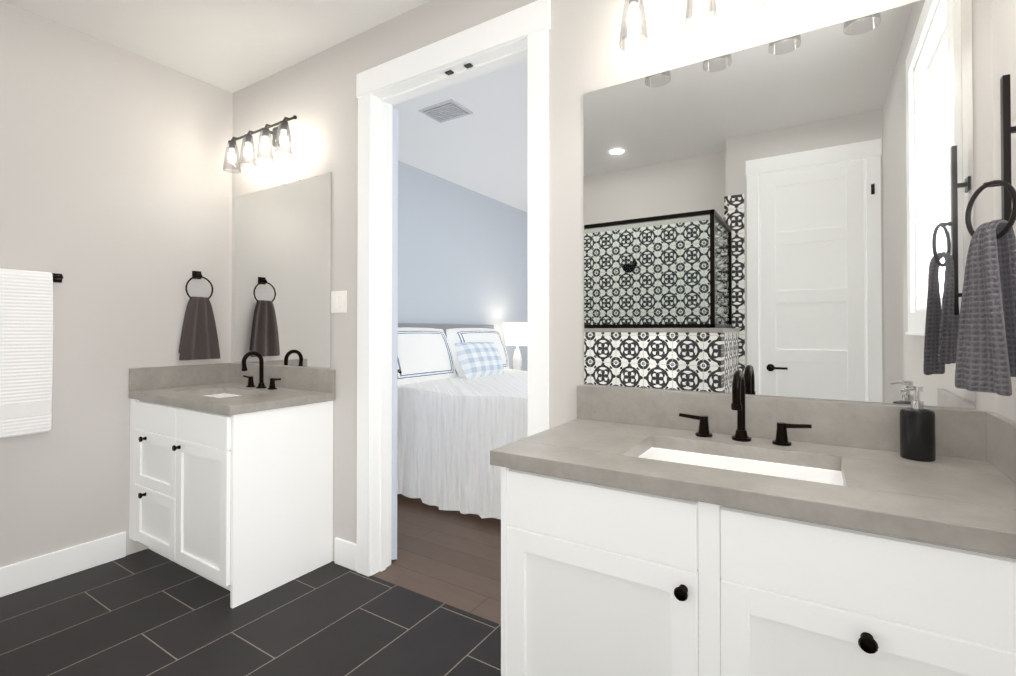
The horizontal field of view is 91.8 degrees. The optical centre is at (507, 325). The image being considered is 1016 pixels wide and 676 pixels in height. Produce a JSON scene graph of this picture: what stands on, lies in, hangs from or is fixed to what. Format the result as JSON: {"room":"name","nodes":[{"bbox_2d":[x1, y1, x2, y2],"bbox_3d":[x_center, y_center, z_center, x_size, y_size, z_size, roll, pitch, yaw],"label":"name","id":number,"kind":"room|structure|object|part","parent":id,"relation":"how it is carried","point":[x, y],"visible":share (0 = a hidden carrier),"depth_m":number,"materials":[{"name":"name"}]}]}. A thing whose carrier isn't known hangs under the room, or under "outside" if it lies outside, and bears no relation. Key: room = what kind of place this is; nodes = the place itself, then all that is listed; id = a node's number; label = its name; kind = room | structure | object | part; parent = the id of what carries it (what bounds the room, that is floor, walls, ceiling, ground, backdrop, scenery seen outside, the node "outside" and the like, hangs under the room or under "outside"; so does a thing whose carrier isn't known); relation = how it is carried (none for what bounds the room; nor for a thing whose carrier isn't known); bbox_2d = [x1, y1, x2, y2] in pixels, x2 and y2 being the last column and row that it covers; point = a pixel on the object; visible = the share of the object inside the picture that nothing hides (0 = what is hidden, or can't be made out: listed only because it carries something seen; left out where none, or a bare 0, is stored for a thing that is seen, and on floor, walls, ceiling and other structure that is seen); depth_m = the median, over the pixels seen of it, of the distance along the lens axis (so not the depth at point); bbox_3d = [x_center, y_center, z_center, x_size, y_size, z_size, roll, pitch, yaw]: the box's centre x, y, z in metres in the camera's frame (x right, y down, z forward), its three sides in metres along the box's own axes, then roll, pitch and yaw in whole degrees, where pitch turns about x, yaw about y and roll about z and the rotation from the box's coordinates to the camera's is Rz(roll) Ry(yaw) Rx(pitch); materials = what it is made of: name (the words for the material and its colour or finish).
{"room":"bathroom","nodes":[
{"label":"bathroom","id":0,"kind":"room"},
{"bbox_2d":[0,494,500,675],"bbox_3d":[0.543,1.310,2.563,4.600,0.100,7.140,0,-1,32],"label":"floor","id":1,"kind":"structure","parent":0,"point":[147,612],"depth_m":2.11,"materials":[{"name":"tile"}]},
{"bbox_2d":[129,351,334,608],"bbox_3d":[-1.512,0.704,2.656,1.027,1.116,0.581,0,-1,32],"label":"bathroom vanity","id":2,"kind":"object","parent":1,"relation":"on","point":[231,477],"visible":1,"depth_m":2.42,"materials":[{"name":"white wood"}]},
{"bbox_2d":[129,363,334,414],"bbox_3d":[-1.505,0.319,2.670,1.027,0.165,0.557,0,-1,32],"label":"countertop","id":3,"kind":"structure","parent":2,"relation":"on","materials":[{"name":"grey stone"}]},
{"bbox_2d":[241,351,280,389],"bbox_3d":[-1.455,0.255,2.819,0.367,0.216,0.142,0,-1,32],"label":"faucet","id":4,"kind":"object","parent":3,"relation":"on","point":[261,386],"depth_m":2.83,"materials":[{"name":"black metal"}]},
{"bbox_2d":[397,323,527,519],"bbox_3d":[0.190,0.627,4.183,2.275,1.300,2.187,0,-1,32],"label":"bed","id":5,"kind":"object","parent":1,"relation":"on","point":[462,408],"visible":0.52,"depth_m":3.49,"materials":[{"name":"white fabric"}]},
{"bbox_3d":[-0.731,0.583,4.765,0.097,1.200,2.010,0,-1,32],"label":"headboard","id":6,"kind":"part","parent":5,"relation":"part of","materials":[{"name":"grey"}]},
{"bbox_2d":[490,370,1015,675],"bbox_3d":[0.593,0.690,1.304,1.157,1.116,0.621,0,-1,32],"label":"bathroom vanity","id":7,"kind":"object","parent":1,"relation":"on","point":[645,532],"visible":1,"depth_m":1.12,"materials":[{"name":"white wood"}]},
{"bbox_2d":[490,385,1015,556],"bbox_3d":[0.598,0.305,1.316,1.157,0.165,0.602,0,-1,32],"label":"countertop","id":8,"kind":"structure","parent":7,"relation":"on","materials":[{"name":"grey stone"}]},
{"bbox_2d":[639,447,843,485],"bbox_3d":[0.592,0.456,1.311,0.560,0.140,0.350,0,-1,32],"label":"sink","id":9,"kind":"object","parent":8,"relation":"in","point":[742,462],"depth_m":1.37,"materials":[{"name":"white ceramic"}]},
{"bbox_2d":[679,370,811,445],"bbox_3d":[0.689,0.241,1.466,0.367,0.216,0.142,0,-1,32],"label":"faucet","id":10,"kind":"object","parent":8,"relation":"on","point":[703,437],"depth_m":1.48,"materials":[{"name":"black metal"}]},
{"bbox_2d":[900,386,935,461],"bbox_3d":[1.063,0.252,1.280,0.074,0.188,0.074,0,-1,32],"label":"soap dispenser","id":11,"kind":"object","parent":8,"relation":"on","point":[917,433],"visible":1,"depth_m":1.26,"materials":[{"name":"black plastic"}]},
{"bbox_2d":[0,0,527,567],"bbox_3d":[-1.444,-0.114,3.833,0.100,2.776,7.340,0,-1,32],"label":"wall","id":12,"kind":"structure","parent":0,"point":[115,195],"depth_m":2.67,"materials":[{"name":"grey paint"}]},
{"bbox_2d":[0,268,62,437],"bbox_3d":[-2.379,0.125,2.161,0.098,0.771,0.664,0,-1,32],"label":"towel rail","id":13,"kind":"object","parent":12,"relation":"attached to","point":[26,332],"visible":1,"depth_m":2.29,"materials":[{"name":"white fabric"}]},
{"bbox_2d":[0,532,125,596],"bbox_3d":[-2.392,1.189,2.211,0.015,0.135,1.130,0,-1,32],"label":"baseboard","id":14,"kind":"structure","parent":12,"relation":"attached to","point":[26,574],"depth_m":2.45,"materials":[{"name":"white wood"}]},
{"bbox_2d":[178,271,219,359],"bbox_3d":[-1.875,-0.062,2.986,0.072,0.538,0.221,0,-1,32],"label":"towel ring","id":15,"kind":"object","parent":12,"relation":"attached to","point":[199,339],"visible":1,"depth_m":2.97,"materials":[{"name":"grey fabric"}]},
{"bbox_2d":[3,0,526,211],"bbox_3d":[0.543,-1.565,2.593,4.800,0.100,7.340,0,-1,32],"label":"ceiling","id":16,"kind":"structure","parent":0,"point":[232,46],"depth_m":2.74,"materials":[{"name":"white paint"}]},
{"bbox_2d":[418,99,472,122],"bbox_3d":[-0.436,-1.497,3.458,0.300,0.018,0.240,0,-1,32],"label":"ceiling vent","id":17,"kind":"object","parent":16,"relation":"in","point":[447,110],"visible":0.98,"depth_m":3.43,"materials":[{"name":"grey metal"}]},
{"bbox_2d":[503,323,527,369],"bbox_3d":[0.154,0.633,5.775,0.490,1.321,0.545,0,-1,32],"label":"table lamp","id":18,"kind":"object","parent":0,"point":[516,334],"visible":0.25,"depth_m":5.57,"materials":[{"name":"white fabric"}]},
{"bbox_2d":[231,0,995,560],"bbox_3d":[-0.254,-0.131,2.253,3.800,2.776,0.060,0,-1,32],"label":"wall","id":19,"kind":"structure","parent":0,"point":[319,98],"depth_m":1.94,"materials":[{"name":"grey paint"}]},
{"bbox_2d":[223,115,296,173],"bbox_3d":[-1.397,-1.047,2.831,0.622,0.260,0.196,0,-1,32],"label":"sconce","id":20,"kind":"object","parent":19,"relation":"attached to","point":[279,132],"visible":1,"depth_m":2.79,"materials":[{"name":"black metal"}]},
{"bbox_3d":[-1.390,-1.112,2.842,0.622,0.130,0.170,0,-1,32],"label":"frame","id":21,"kind":"part","parent":20,"relation":"part of","materials":[{"name":"black metal"}]},
{"bbox_2d":[234,172,331,367],"bbox_3d":[-1.354,-0.296,2.909,0.940,1.059,0.006,0,-1,32],"label":"mirror","id":22,"kind":"object","parent":19,"relation":"attached to","point":[282,274],"visible":1,"depth_m":2.87,"materials":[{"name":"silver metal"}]},
{"bbox_2d":[331,291,346,312],"bbox_3d":[-0.902,-0.124,2.619,0.120,0.116,0.010,0,-1,32],"label":"switch plate","id":23,"kind":"object","parent":19,"relation":"attached to","point":[338,301],"visible":1,"depth_m":2.61,"materials":[{"name":"white plastic"}]},
{"bbox_2d":[619,0,648,50],"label":"sconce","id":24,"kind":"object","parent":19,"relation":"attached to","point":[633,20],"depth_m":1.64,"materials":[{"name":"clear glass"}]},
{"bbox_3d":[0.716,-1.125,1.513,0.742,0.130,0.170,0,-1,32],"label":"frame","id":25,"kind":"part","parent":24,"relation":"part of","materials":[{"name":"black"}]},
{"bbox_2d":[685,0,716,31],"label":"sconce","id":26,"kind":"object","parent":19,"relation":"attached to","point":[712,7],"depth_m":1.54,"materials":[{"name":"clear glass"}]},
{"bbox_2d":[584,0,975,408],"bbox_3d":[0.753,-0.333,1.579,1.095,1.104,0.006,0,-1,32],"label":"mirror","id":27,"kind":"object","parent":19,"relation":"attached to","point":[784,217],"visible":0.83,"depth_m":1.50,"materials":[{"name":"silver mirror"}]},
{"bbox_2d":[992,0,1015,421],"bbox_3d":[0.526,-0.154,0.022,0.100,2.776,3.000,0,-1,32],"label":"wall","id":28,"kind":"structure","parent":0,"point":[1003,37],"depth_m":1.20,"materials":[{"name":"grey paint"}]},
{"bbox_2d":[955,74,1015,395],"bbox_3d":[1.061,-0.199,1.074,0.114,0.691,0.150,0,-1,32],"label":"towel ring","id":29,"kind":"object","parent":28,"relation":"attached to","point":[986,352],"visible":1,"depth_m":1.07,"materials":[{"name":"grey fabric"}]},
{"bbox_2d":[955,219,1015,395],"bbox_3d":[1.055,-0.042,1.076,0.106,0.378,0.157,0,-1,32],"label":"towel","id":30,"kind":"object","parent":29,"relation":"hanging from","point":[986,340],"depth_m":1.07,"materials":[{"name":"grey fabric"}]},
{"bbox_3d":[1.073,-0.290,1.074,0.092,0.510,0.122,0,-1,32],"label":"frame","id":31,"kind":"part","parent":29,"relation":"part of","materials":[{"name":"black metal"}]},
{"bbox_3d":[0.201,-0.133,2.037,4.800,2.776,0.060,0,-1,32],"label":"wall","id":32,"kind":"structure","parent":0,"visible":0},
{"bbox_2d":[356,0,550,576],"bbox_3d":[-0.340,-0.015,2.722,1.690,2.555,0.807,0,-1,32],"label":"door frame","id":33,"kind":"structure","parent":32,"relation":"attached to","point":[510,38],"depth_m":2.48,"materials":[{"name":"white wood"}]},
{"bbox_2d":[445,63,472,74],"bbox_3d":[-0.225,-1.170,2.248,0.145,0.006,0.025,0,-1,32],"label":"mount","id":34,"kind":"object","parent":33,"relation":"attached to","point":[467,66],"visible":1,"depth_m":2.23,"materials":[{"name":"black plastic"}]}
]}

